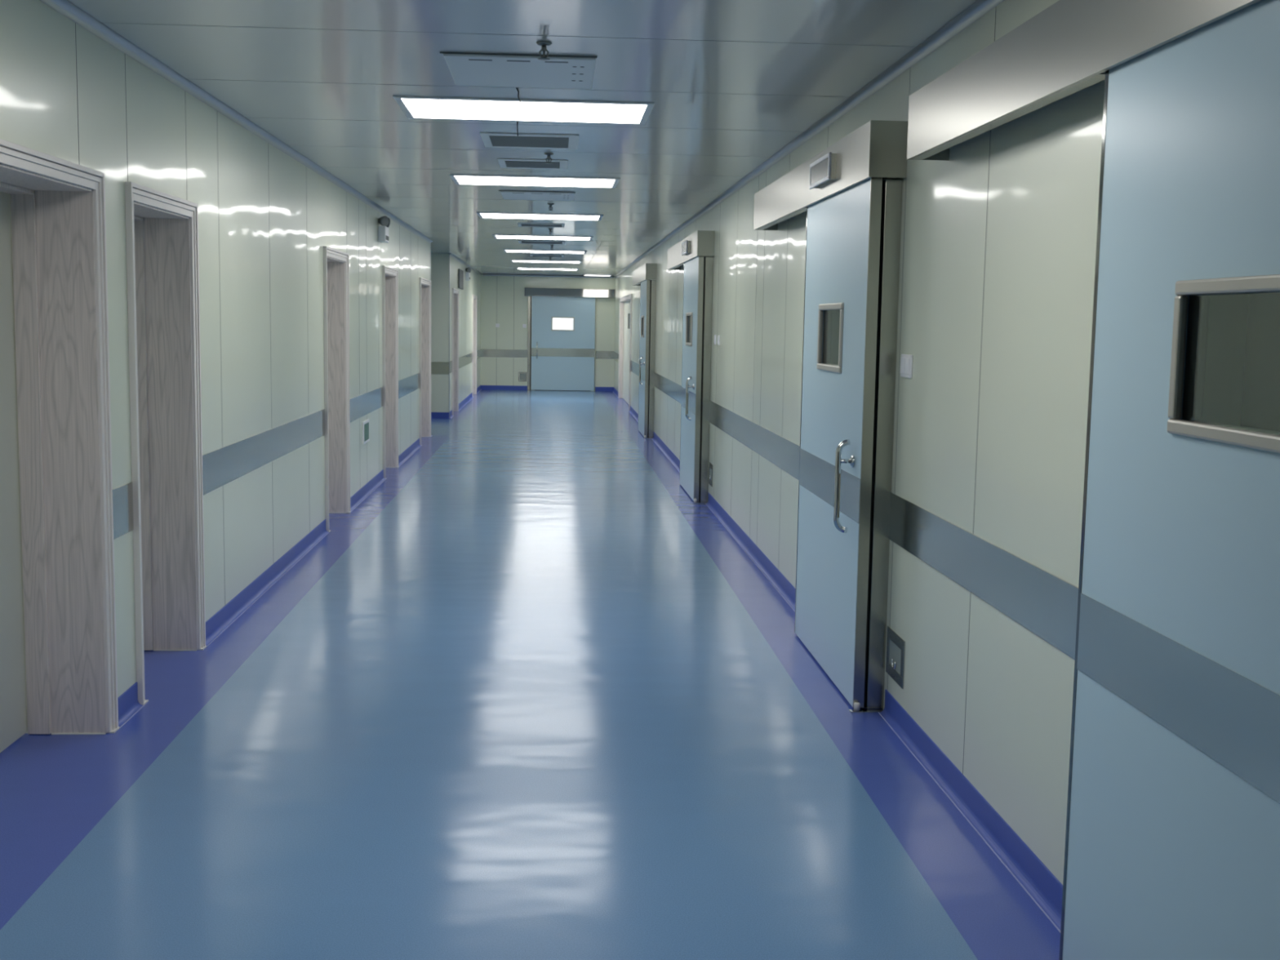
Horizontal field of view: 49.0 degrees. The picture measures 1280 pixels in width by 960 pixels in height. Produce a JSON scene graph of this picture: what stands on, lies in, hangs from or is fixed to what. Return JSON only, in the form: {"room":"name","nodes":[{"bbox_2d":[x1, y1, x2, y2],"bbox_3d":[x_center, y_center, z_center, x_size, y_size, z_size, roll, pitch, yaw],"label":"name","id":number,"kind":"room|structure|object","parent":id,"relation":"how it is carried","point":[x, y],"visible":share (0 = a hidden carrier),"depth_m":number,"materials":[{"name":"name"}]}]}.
{"room":"hospital interior","nodes":[
{"label":"hospital interior","id":0,"kind":"room"},
{"bbox_2d":[0,0,430,733],"bbox_3d":[-2.364,-0.627,7.503,0.361,2.740,24.310,1,6,-4],"label":"wall","id":1,"kind":"structure","parent":0,"point":[266,219],"depth_m":7.50,"materials":[{"name":"white"}]},
{"bbox_2d":[0,138,119,752],"bbox_3d":[-2.164,-0.002,4.614,0.363,2.147,1.591,1,6,-4],"label":"door","id":2,"kind":"structure","parent":1,"relation":"in","point":[55,206],"depth_m":5.30,"materials":[{"name":"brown wood"}]},
{"bbox_2d":[112,481,133,539],"bbox_3d":[-2.071,0.125,5.602,0.004,0.198,0.329,1,6,-4],"label":"wall band","id":3,"kind":"object","parent":1,"relation":"attached to","point":[122,495],"visible":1,"depth_m":5.63,"materials":[{"name":"silver metal"}]},
{"bbox_2d":[124,182,206,705],"bbox_3d":[-2.264,-0.188,6.258,0.363,2.147,1.066,1,6,-4],"label":"door","id":4,"kind":"structure","parent":1,"relation":"in","point":[162,228],"depth_m":6.69,"materials":[{"name":"brown wood"}]},
{"bbox_2d":[202,408,324,494],"bbox_3d":[-2.260,-0.225,8.702,0.004,0.198,3.789,1,6,-4],"label":"wall band","id":5,"kind":"object","parent":1,"relation":"attached to","point":[224,465],"visible":1,"depth_m":8.16,"materials":[{"name":"silver metal"}]},
{"bbox_2d":[117,435,432,728],"bbox_3d":[-2.191,0.686,7.662,0.032,0.101,24.310,1,6,-4],"label":"baseboard","id":6,"kind":"structure","parent":1,"relation":"attached to","point":[129,705],"depth_m":8.28,"materials":[{"name":"blue plastic"}]},
{"bbox_2d":[323,245,351,532],"bbox_3d":[-2.559,-0.736,11.118,0.363,2.147,1.156,1,6,-4],"label":"door","id":7,"kind":"structure","parent":1,"relation":"in","point":[335,262],"depth_m":11.60,"materials":[{"name":"brown wood"}]},
{"bbox_2d":[362,418,368,444],"bbox_3d":[-2.510,-0.443,12.874,0.016,0.205,0.380,1,6,-4],"label":"exit sign","id":8,"kind":"object","parent":1,"relation":"attached to","point":[365,424],"visible":1,"depth_m":12.81,"materials":[{"name":"white plastic"}]},
{"bbox_2d":[350,386,382,422],"bbox_3d":[-2.518,-0.704,12.947,0.004,0.198,2.459,1,6,-4],"label":"wall band","id":9,"kind":"object","parent":1,"relation":"attached to","point":[362,405],"visible":1,"depth_m":12.89,"materials":[{"name":"silver metal"}]},
{"bbox_2d":[377,216,390,243],"bbox_3d":[-2.509,-2.457,13.786,0.103,0.246,0.307,1,6,-4],"label":"lamp","id":10,"kind":"object","parent":1,"relation":"attached to","point":[383,231],"visible":1,"depth_m":13.66,"materials":[{"name":"white plastic"}]},
{"bbox_2d":[382,265,399,479],"bbox_3d":[-2.779,-1.144,14.734,0.363,2.147,1.216,1,6,-4],"label":"door","id":11,"kind":"structure","parent":1,"relation":"in","point":[389,275],"depth_m":15.25,"materials":[{"name":"brown wood"}]},
{"bbox_2d":[398,373,419,398],"bbox_3d":[-2.745,-1.125,16.679,0.004,0.198,2.634,1,6,-4],"label":"wall band","id":12,"kind":"object","parent":1,"relation":"attached to","point":[406,385],"visible":1,"depth_m":16.64,"materials":[{"name":"silver metal"}]},
{"bbox_2d":[418,277,431,445],"bbox_3d":[-3.019,-1.590,18.687,0.363,2.147,1.486,1,6,-4],"label":"door","id":13,"kind":"structure","parent":1,"relation":"in","point":[424,285],"depth_m":19.32,"materials":[{"name":"brown wood"}]},
{"bbox_2d":[430,243,431,280],"bbox_3d":[-2.916,-1.959,19.553,0.008,2.690,0.049,1,6,-4],"label":"trim","id":14,"kind":"structure","parent":1,"relation":"attached to","point":[430,243],"depth_m":19.43,"materials":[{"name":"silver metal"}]},
{"bbox_2d":[431,253,480,412],"bbox_3d":[-3.605,-2.932,27.931,0.361,2.740,9.900,1,6,-4],"label":"wall","id":15,"kind":"structure","parent":0,"point":[439,261],"depth_m":23.16,"materials":[{"name":"white"}]},
{"bbox_2d":[448,253,449,412],"bbox_3d":[-3.130,-2.355,23.063,0.008,2.690,0.064,1,6,-4],"label":"trim","id":16,"kind":"structure","parent":15,"relation":"attached to","point":[449,254],"depth_m":23.03,"materials":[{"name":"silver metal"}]},
{"bbox_2d":[448,360,452,373],"bbox_3d":[-3.153,-1.884,23.405,0.004,0.198,0.632,1,6,-4],"label":"wall band","id":17,"kind":"object","parent":15,"relation":"attached to","point":[451,362],"visible":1,"depth_m":23.46,"materials":[{"name":"silver metal"}]},
{"bbox_2d":[451,288,458,415],"bbox_3d":[-3.363,-2.229,24.345,0.363,2.147,1.336,1,6,-4],"label":"door","id":18,"kind":"structure","parent":15,"relation":"in","point":[455,404],"depth_m":24.91,"materials":[{"name":"brown wood"}]},
{"bbox_2d":[457,268,463,289],"bbox_3d":[-3.253,-3.641,25.503,0.030,0.340,1.100,1,6,-4],"label":"wall sign","id":19,"kind":"object","parent":15,"relation":"attached to","point":[460,272],"visible":1,"depth_m":25.33,"materials":[{"name":"grey plastic"}]},
{"bbox_2d":[448,385,481,418],"bbox_3d":[-3.432,-1.619,28.090,0.032,0.101,9.900,1,6,-4],"label":"baseboard","id":20,"kind":"structure","parent":15,"relation":"attached to","point":[466,400],"depth_m":27.21,"materials":[{"name":"blue plastic"}]},
{"bbox_2d":[458,352,472,368],"bbox_3d":[-3.389,-2.322,27.282,0.004,0.198,4.514,1,6,-4],"label":"wall band","id":21,"kind":"object","parent":15,"relation":"attached to","point":[467,359],"visible":1,"depth_m":27.33,"materials":[{"name":"silver metal"}]},
{"bbox_2d":[465,267,471,280],"bbox_3d":[-3.322,-3.983,27.174,0.103,0.246,0.307,1,6,-4],"label":"lamp","id":22,"kind":"object","parent":15,"relation":"attached to","point":[467,269],"visible":1,"depth_m":27.05,"materials":[{"name":"white plastic"}]},
{"bbox_2d":[471,294,476,397],"bbox_3d":[-3.717,-2.886,30.173,0.363,2.147,1.386,1,6,-4],"label":"door","id":23,"kind":"structure","parent":15,"relation":"in","point":[474,297],"depth_m":30.74,"materials":[{"name":"brown wood"}]},
{"bbox_2d":[476,349,480,359],"bbox_3d":[-3.670,-2.843,31.903,0.004,0.198,2.032,1,6,-4],"label":"wall band","id":24,"kind":"object","parent":15,"relation":"attached to","point":[478,352],"visible":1,"depth_m":32.06,"materials":[{"name":"silver metal"}]},
{"bbox_2d":[66,0,977,276],"bbox_3d":[-2.437,-2.737,14.011,10.812,0.135,38.100,1,6,-4],"label":"ceiling","id":25,"kind":"structure","parent":0,"point":[731,84],"depth_m":6.35,"materials":[{"name":"grey metal"}]},
{"bbox_2d":[39,0,432,243],"bbox_3d":[-2.144,-1.918,7.371,0.038,0.038,24.310,1,6,-4],"label":"cove","id":26,"kind":"object","parent":25,"relation":"attached to","point":[64,7],"visible":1,"depth_m":6.54,"materials":[{"name":"silver metal"}]},
{"bbox_2d":[449,253,482,275],"bbox_3d":[-3.385,-4.223,27.799,0.038,0.038,9.900,1,6,-4],"label":"cove","id":27,"kind":"object","parent":25,"relation":"attached to","point":[453,256],"visible":1,"depth_m":26.36,"materials":[{"name":"silver metal"}]},
{"bbox_2d":[516,121,518,136],"bbox_3d":[-0.681,-1.953,7.814,0.008,0.013,0.540,0,6,-5],"label":"cable","id":28,"kind":"object","parent":25,"relation":"attached to","point":[517,122],"visible":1,"depth_m":7.82,"materials":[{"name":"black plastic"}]},
{"bbox_2d":[515,87,520,102],"bbox_3d":[-0.572,-1.812,6.611,0.015,0.019,0.450,1,6,-4],"label":"cable","id":29,"kind":"object","parent":25,"relation":"attached to","point":[516,87],"visible":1,"depth_m":6.61,"materials":[{"name":"black plastic"}]},
{"bbox_2d":[392,95,654,124],"bbox_3d":[-0.583,-1.886,7.185,1.269,0.008,0.727,1,6,-4],"label":"recessed light","id":30,"kind":"object","parent":25,"relation":"in","point":[414,107],"visible":1,"depth_m":7.14,"materials":[{"name":"white paint"}]},
{"bbox_2d":[479,132,578,149],"bbox_3d":[-0.655,-2.023,8.402,0.571,0.008,0.660,1,6,-4],"label":"ceiling vent","id":31,"kind":"object","parent":25,"relation":"in","point":[491,140],"visible":1,"depth_m":8.35,"materials":[{"name":"grey metal"}]},
{"bbox_2d":[488,135,568,147],"bbox_3d":[-0.660,-2.024,8.407,0.462,0.008,0.490,1,6,-4],"label":"grille","id":32,"kind":"object","parent":31,"relation":"attached to","point":[520,141],"depth_m":8.38,"materials":[{"name":"grey metal"}]},
{"bbox_2d":[497,158,568,169],"bbox_3d":[-0.730,-2.161,9.622,0.470,0.008,0.540,1,6,-4],"label":"ceiling vent","id":33,"kind":"object","parent":25,"relation":"in","point":[504,162],"visible":1,"depth_m":9.58,"materials":[{"name":"grey metal"}]},
{"bbox_2d":[505,160,559,168],"bbox_3d":[-0.734,-2.161,9.622,0.367,0.008,0.380,1,6,-4],"label":"grille","id":34,"kind":"object","parent":33,"relation":"attached to","point":[517,164],"depth_m":9.61,"materials":[{"name":"grey metal"}]},
{"bbox_2d":[448,173,620,188],"bbox_3d":[-0.803,-2.295,10.805,1.269,0.008,0.727,1,6,-4],"label":"recessed light","id":35,"kind":"object","parent":25,"relation":"in","point":[467,180],"visible":1,"depth_m":10.75,"materials":[{"name":"white plastic"}]},
{"bbox_2d":[475,212,603,220],"bbox_3d":[-1.023,-2.703,14.425,1.269,0.008,0.727,1,6,-4],"label":"recessed light","id":36,"kind":"object","parent":25,"relation":"in","point":[482,215],"visible":1,"depth_m":14.37,"materials":[{"name":"white plastic"}]},
{"bbox_2d":[517,222,564,227],"bbox_3d":[-1.106,-2.851,15.737,0.520,0.008,0.510,1,6,-4],"label":"ceiling vent","id":37,"kind":"object","parent":25,"relation":"in","point":[520,224],"visible":1,"depth_m":15.66,"materials":[{"name":"grey metal"}]},
{"bbox_2d":[520,223,561,226],"bbox_3d":[-1.102,-2.850,15.732,0.453,0.008,0.380,1,6,-4],"label":"grille","id":38,"kind":"object","parent":37,"relation":"attached to","point":[522,224],"depth_m":15.71,"materials":[{"name":"grey metal"}]},
{"bbox_2d":[517,240,564,244],"bbox_3d":[-1.338,-3.235,19.137,0.630,0.008,0.650,1,6,-4],"label":"ceiling vent","id":39,"kind":"object","parent":25,"relation":"in","point":[519,241],"visible":1,"depth_m":19.03,"materials":[{"name":"grey metal"}]},
{"bbox_2d":[521,240,562,244],"bbox_3d":[-1.336,-3.236,19.143,0.545,0.008,0.500,1,6,-4],"label":"grille","id":40,"kind":"object","parent":39,"relation":"attached to","point":[522,242],"depth_m":19.12,"materials":[{"name":"grey metal"}]},
{"bbox_2d":[492,234,593,240],"bbox_3d":[-1.243,-3.112,18.046,1.269,0.008,0.727,1,6,-4],"label":"recessed light","id":41,"kind":"object","parent":25,"relation":"in","point":[495,236],"visible":1,"depth_m":17.98,"materials":[{"name":"white plastic"}]},
{"bbox_2d":[536,40,551,60],"bbox_3d":[-0.371,-1.659,5.436,0.060,0.064,0.060,1,6,-4],"label":"sprinkler","id":42,"kind":"object","parent":25,"relation":"attached to","point":[544,44],"visible":1,"depth_m":5.43,"materials":[{"name":"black metal"}]},
{"bbox_2d":[502,248,586,253],"bbox_3d":[-1.463,-3.520,21.666,1.269,0.008,0.727,1,6,-4],"label":"recessed light","id":43,"kind":"object","parent":25,"relation":"in","point":[504,250],"visible":1,"depth_m":21.59,"materials":[{"name":"white plastic"}]},
{"bbox_2d":[510,259,582,263],"bbox_3d":[-1.683,-3.929,25.287,1.269,0.008,0.727,1,6,-4],"label":"recessed light","id":44,"kind":"object","parent":25,"relation":"in","point":[512,260],"visible":1,"depth_m":25.20,"materials":[{"name":"white plastic"}]},
{"bbox_2d":[512,260,579,262],"bbox_3d":[-1.683,-3.929,25.286,1.197,0.007,0.655,1,6,-4],"label":"diffuser","id":45,"kind":"object","parent":44,"relation":"attached to","point":[535,261],"depth_m":25.22,"materials":[{"name":"white plastic"}]},
{"bbox_2d":[529,254,564,257],"bbox_3d":[-1.523,-3.671,23.009,0.550,0.008,0.550,1,6,-4],"label":"ceiling vent","id":46,"kind":"object","parent":25,"relation":"in","point":[553,255],"visible":1,"depth_m":22.93,"materials":[{"name":"grey metal"}]},
{"bbox_2d":[515,267,578,270],"bbox_3d":[-1.903,-4.337,28.907,1.269,0.008,0.727,1,6,-4],"label":"recessed light","id":47,"kind":"object","parent":25,"relation":"in","point":[540,268],"visible":1,"depth_m":28.80,"materials":[{"name":"white plastic"}]},
{"bbox_2d":[482,274,613,278],"bbox_3d":[-2.138,-4.759,32.787,3.044,0.040,0.035,1,6,-4],"label":"cove","id":48,"kind":"object","parent":25,"relation":"attached to","point":[520,275],"visible":1,"depth_m":32.78,"materials":[{"name":"silver metal"}]},
{"bbox_2d":[544,152,553,164],"bbox_3d":[-0.586,-2.064,9.027,0.060,0.064,0.060,1,6,-4],"label":"sprinkler","id":49,"kind":"object","parent":25,"relation":"attached to","point":[548,154],"visible":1,"depth_m":9.02,"materials":[{"name":"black metal"}]},
{"bbox_2d":[547,203,553,210],"bbox_3d":[-0.817,-2.498,12.876,0.060,0.064,0.060,1,6,-4],"label":"sprinkler","id":50,"kind":"object","parent":25,"relation":"attached to","point":[549,204],"visible":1,"depth_m":12.87,"materials":[{"name":"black metal"}]},
{"bbox_2d":[582,274,611,275],"bbox_3d":[-0.977,-4.692,32.237,0.640,0.012,0.620,1,6,-4],"label":"recessed light","id":51,"kind":"object","parent":25,"relation":"in","point":[584,274],"visible":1,"depth_m":32.05,"materials":[{"name":"white paint"}]},
{"bbox_2d":[584,275,610,275],"bbox_3d":[-0.977,-4.692,32.237,0.580,0.012,0.560,1,6,-4],"label":"diffuser","id":52,"kind":"object","parent":51,"relation":"attached to","point":[584,275],"depth_m":32.11,"materials":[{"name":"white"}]},
{"bbox_2d":[613,0,1004,277],"bbox_3d":[0.543,-2.637,14.203,0.038,0.038,37.700,1,6,-4],"label":"cove","id":53,"kind":"object","parent":25,"relation":"attached to","point":[980,8],"visible":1,"depth_m":6.35,"materials":[{"name":"silver metal"}]},
{"bbox_2d":[0,389,1060,959],"bbox_3d":[-2.484,0.038,14.321,10.812,0.100,37.700,1,6,-4],"label":"floor","id":54,"kind":"structure","parent":0,"point":[528,697],"depth_m":5.06,"materials":[{"name":"plastic"}]},
{"bbox_2d":[647,280,656,438],"bbox_3d":[0.164,-1.698,19.778,0.086,2.212,0.084,1,6,-4],"label":"post","id":55,"kind":"object","parent":54,"relation":"on","point":[652,282],"visible":1,"depth_m":19.73,"materials":[{"name":"silver metal"}]},
{"bbox_2d":[691,498,706,503],"bbox_3d":[0.546,0.192,12.773,0.148,0.039,0.039,1,6,-4],"label":"floor guide","id":56,"kind":"object","parent":54,"relation":"on","point":[695,500],"visible":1,"depth_m":12.76,"materials":[{"name":"silver metal"}]},
{"bbox_2d":[698,256,713,502],"bbox_3d":[0.594,-0.901,12.716,0.086,2.212,0.084,1,6,-4],"label":"post","id":57,"kind":"object","parent":54,"relation":"on","point":[708,260],"visible":1,"depth_m":12.67,"materials":[{"name":"silver metal"}]},
{"bbox_2d":[848,702,883,712],"bbox_3d":[0.961,0.962,5.948,0.148,0.039,0.039,1,6,-4],"label":"floor guide","id":58,"kind":"object","parent":54,"relation":"on","point":[856,704],"visible":1,"depth_m":5.94,"materials":[{"name":"silver metal"}]},
{"bbox_2d":[863,179,902,708],"bbox_3d":[1.008,-0.131,5.892,0.086,2.212,0.084,1,6,-4],"label":"door frame","id":59,"kind":"structure","parent":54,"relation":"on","point":[891,193],"depth_m":5.85,"materials":[{"name":"silver metal"}]},
{"bbox_2d":[480,274,615,391],"bbox_3d":[-2.245,-3.478,33.018,3.694,2.740,0.151,1,6,-4],"label":"wall","id":60,"kind":"structure","parent":0,"point":[504,300],"depth_m":32.90,"materials":[{"name":"white"}]},
{"bbox_2d":[480,349,527,357],"bbox_3d":[-3.165,-2.967,32.942,1.137,0.180,0.004,1,6,-4],"label":"wall band","id":61,"kind":"object","parent":60,"relation":"attached to","point":[484,353],"visible":1,"depth_m":32.94,"materials":[{"name":"silver metal"}]},
{"bbox_2d":[518,372,527,381],"bbox_3d":[-2.757,-2.426,33.027,0.210,0.220,0.006,1,6,-4],"label":"box","id":62,"kind":"object","parent":60,"relation":"attached to","point":[522,376],"visible":1,"depth_m":33.02,"materials":[{"name":"silver metal"}]},
{"bbox_2d":[527,296,531,390],"bbox_3d":[-2.591,-3.204,32.938,0.085,2.194,0.028,1,6,-4],"label":"post","id":63,"kind":"object","parent":60,"relation":"attached to","point":[529,326],"visible":1,"depth_m":32.92,"materials":[{"name":"silver metal"}]},
{"bbox_2d":[480,385,613,391],"bbox_3d":[-2.182,-2.158,33.093,3.134,0.101,0.006,1,6,-4],"label":"baseboard","id":64,"kind":"structure","parent":60,"relation":"attached to","point":[482,387],"depth_m":33.04,"materials":[{"name":"blue plastic"}]},
{"bbox_2d":[530,296,595,391],"bbox_3d":[-1.800,-3.223,32.910,1.494,2.248,0.118,1,6,-4],"label":"door","id":65,"kind":"structure","parent":60,"relation":"in","point":[563,327],"depth_m":32.93,"materials":[{"name":"blue metal"}]},
{"bbox_2d":[524,287,614,297],"bbox_3d":[-1.636,-4.374,32.812,2.108,0.192,0.130,1,6,-4],"label":"track cover","id":66,"kind":"object","parent":60,"relation":"attached to","point":[528,291],"visible":1,"depth_m":32.78,"materials":[{"name":"silver metal"}]},
{"bbox_2d":[595,351,614,359],"bbox_3d":[-0.823,-2.944,33.087,0.437,0.180,0.004,1,6,-4],"label":"wall band","id":67,"kind":"object","parent":60,"relation":"attached to","point":[599,354],"visible":1,"depth_m":33.08,"materials":[{"name":"silver metal"}]},
{"bbox_2d":[555,390,581,391],"bbox_3d":[-1.892,-3.609,34.461,2.520,2.690,3.002,1,6,-4],"label":"wall","id":68,"kind":"structure","parent":0,"point":[556,390],"depth_m":33.22,"materials":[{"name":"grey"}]},
{"bbox_2d":[613,0,1105,884],"bbox_3d":[0.639,-1.343,14.355,0.201,2.740,37.700,1,6,-4],"label":"wall","id":69,"kind":"structure","parent":0,"point":[998,237],"depth_m":4.78,"materials":[{"name":"white"}]},
{"bbox_2d":[613,351,618,363],"bbox_3d":[-0.517,-2.754,31.617,0.004,0.198,3.000,1,6,-4],"label":"wall band","id":70,"kind":"object","parent":69,"relation":"attached to","point":[615,354],"visible":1,"depth_m":31.74,"materials":[{"name":"silver metal"}]},
{"bbox_2d":[617,293,632,411],"bbox_3d":[-0.254,-2.582,27.973,0.133,2.147,4.436,1,6,-4],"label":"door","id":71,"kind":"structure","parent":69,"relation":"in","point":[625,308],"depth_m":29.09,"materials":[{"name":"brown wood"}]},
{"bbox_2d":[631,360,639,376],"bbox_3d":[-0.024,-1.839,23.503,0.004,0.198,4.760,1,6,-4],"label":"wall band","id":72,"kind":"object","parent":69,"relation":"attached to","point":[634,366],"visible":0.56,"depth_m":24.37,"materials":[{"name":"silver metal"}]},
{"bbox_2d":[632,263,657,285],"bbox_3d":[0.057,-3.083,21.180,0.154,0.224,3.306,1,6,-4],"label":"track cover","id":73,"kind":"object","parent":69,"relation":"attached to","point":[647,271],"visible":0.96,"depth_m":19.80,"materials":[{"name":"silver metal"}]},
{"bbox_2d":[638,280,650,437],"bbox_3d":[0.024,-1.819,20.449,0.136,2.288,1.470,1,6,-4],"label":"door","id":74,"kind":"structure","parent":73,"relation":"attached to","point":[645,285],"depth_m":19.98,"materials":[{"name":"blue metal"}]},
{"bbox_2d":[653,372,681,403],"bbox_3d":[0.373,-1.101,16.967,0.004,0.198,5.820,1,6,-4],"label":"wall band","id":75,"kind":"object","parent":69,"relation":"attached to","point":[668,387],"visible":0.56,"depth_m":17.25,"materials":[{"name":"silver metal"}]},
{"bbox_2d":[667,230,715,269],"bbox_3d":[0.486,-2.286,14.118,0.154,0.224,3.306,1,6,-4],"label":"track cover","id":76,"kind":"object","parent":69,"relation":"attached to","point":[701,242],"visible":0.9,"depth_m":12.76,"materials":[{"name":"silver metal"}]},
{"bbox_2d":[681,240,689,255],"bbox_3d":[0.436,-2.208,13.378,0.036,0.120,0.480,1,6,-4],"label":"box","id":77,"kind":"object","parent":76,"relation":"attached to","point":[685,245],"visible":1,"depth_m":13.27,"materials":[{"name":"silver metal"}]},
{"bbox_2d":[679,256,703,502],"bbox_3d":[0.453,-1.022,13.386,0.136,2.288,1.470,1,6,-4],"label":"door","id":78,"kind":"structure","parent":76,"relation":"attached to","point":[693,273],"depth_m":13.03,"materials":[{"name":"blue metal"}]},
{"bbox_2d":[708,462,713,487],"bbox_3d":[0.631,-0.050,12.575,0.011,0.195,0.280,1,6,-4],"label":"box","id":79,"kind":"object","parent":69,"relation":"attached to","point":[711,466],"visible":1,"depth_m":12.57,"materials":[{"name":"silver metal"}]},
{"bbox_2d":[713,334,716,344],"bbox_3d":[0.658,-1.229,12.322,0.013,0.086,0.086,1,6,-4],"label":"wall switch","id":80,"kind":"object","parent":69,"relation":"attached to","point":[715,335],"visible":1,"depth_m":12.29,"materials":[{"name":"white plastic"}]},
{"bbox_2d":[717,335,719,345],"bbox_3d":[0.674,-1.199,12.054,0.013,0.086,0.086,1,6,-4],"label":"wall switch","id":81,"kind":"object","parent":69,"relation":"attached to","point":[718,336],"visible":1,"depth_m":12.02,"materials":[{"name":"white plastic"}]},
{"bbox_2d":[709,400,799,479],"bbox_3d":[0.795,-0.318,10.024,0.004,0.198,5.580,1,6,-4],"label":"wall band","id":82,"kind":"object","parent":69,"relation":"attached to","point":[776,449],"visible":0.56,"depth_m":9.62,"materials":[{"name":"silver metal"}]},
{"bbox_2d":[753,120,908,230],"bbox_3d":[0.901,-1.516,7.294,0.154,0.224,3.306,1,6,-4],"label":"track cover","id":83,"kind":"object","parent":69,"relation":"attached to","point":[877,148],"visible":0.88,"depth_m":6.16,"materials":[{"name":"silver metal"}]},
{"bbox_2d":[808,152,836,189],"bbox_3d":[0.851,-1.438,6.553,0.036,0.120,0.480,1,6,-4],"label":"box","id":84,"kind":"object","parent":83,"relation":"attached to","point":[822,171],"visible":1,"depth_m":6.46,"materials":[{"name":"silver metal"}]},
{"bbox_2d":[794,177,882,707],"bbox_3d":[0.868,-0.252,6.562,0.136,2.288,1.470,1,6,-4],"label":"door","id":85,"kind":"structure","parent":83,"relation":"attached to","point":[843,231],"depth_m":6.29,"materials":[{"name":"blue metal"}]},
{"bbox_2d":[612,387,1062,933],"bbox_3d":[0.502,-0.033,14.494,0.032,0.101,37.700,1,6,-4],"label":"baseboard","id":86,"kind":"structure","parent":69,"relation":"attached to","point":[1037,880],"depth_m":4.87,"materials":[{"name":"blue plastic"}]},
{"bbox_2d":[885,626,905,688],"bbox_3d":[1.045,0.726,5.771,0.011,0.195,0.290,1,6,-4],"label":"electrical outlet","id":87,"kind":"object","parent":69,"relation":"attached to","point":[895,645],"visible":1,"depth_m":5.76,"materials":[{"name":"silver metal"}]},
{"bbox_2d":[900,354,912,377],"bbox_3d":[1.065,-0.456,5.624,0.013,0.092,0.160,1,6,-4],"label":"wall switch","id":88,"kind":"object","parent":69,"relation":"attached to","point":[906,360],"visible":1,"depth_m":5.59,"materials":[{"name":"white plastic"}]},
{"bbox_2d":[888,492,1078,659],"bbox_3d":[1.121,0.287,4.668,0.004,0.198,2.620,1,6,-4],"label":"wall band","id":89,"kind":"object","parent":69,"relation":"attached to","point":[1042,602],"visible":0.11,"depth_m":4.48,"materials":[{"name":"grey metal"}]},
{"bbox_2d":[906,0,1261,160],"bbox_3d":[1.137,-1.077,3.406,0.154,0.224,3.306,1,6,-4],"label":"track cover","id":90,"kind":"object","parent":69,"relation":"attached to","point":[1065,49],"visible":0.96,"depth_m":3.65,"materials":[{"name":"silver metal"}]},
{"bbox_2d":[1058,0,1279,959],"bbox_3d":[1.104,0.186,2.674,0.136,2.288,1.470,1,6,-4],"label":"door","id":91,"kind":"structure","parent":90,"relation":"attached to","point":[1172,850],"depth_m":2.85,"materials":[{"name":"blue metal"}]},
{"bbox_3d":[-5.947,-2.415,22.957,4.918,2.740,0.200,1,6,-4],"label":"wall","id":92,"kind":"structure","parent":0,"visible":0},
{"bbox_2d":[431,361,448,374],"bbox_3d":[-5.771,-1.861,22.928,5.276,0.200,0.004,1,6,-4],"label":"wall band","id":93,"kind":"object","parent":92,"relation":"attached to","point":[442,368],"visible":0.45,"depth_m":23.08,"materials":[{"name":"silver metal"}]},
{"bbox_2d":[431,412,448,418],"bbox_3d":[-5.784,-1.091,23.013,5.277,0.101,0.006,1,6,-4],"label":"baseboard","id":94,"kind":"structure","parent":92,"relation":"attached to","point":[433,415],"depth_m":23.16,"materials":[{"name":"blue plastic"}]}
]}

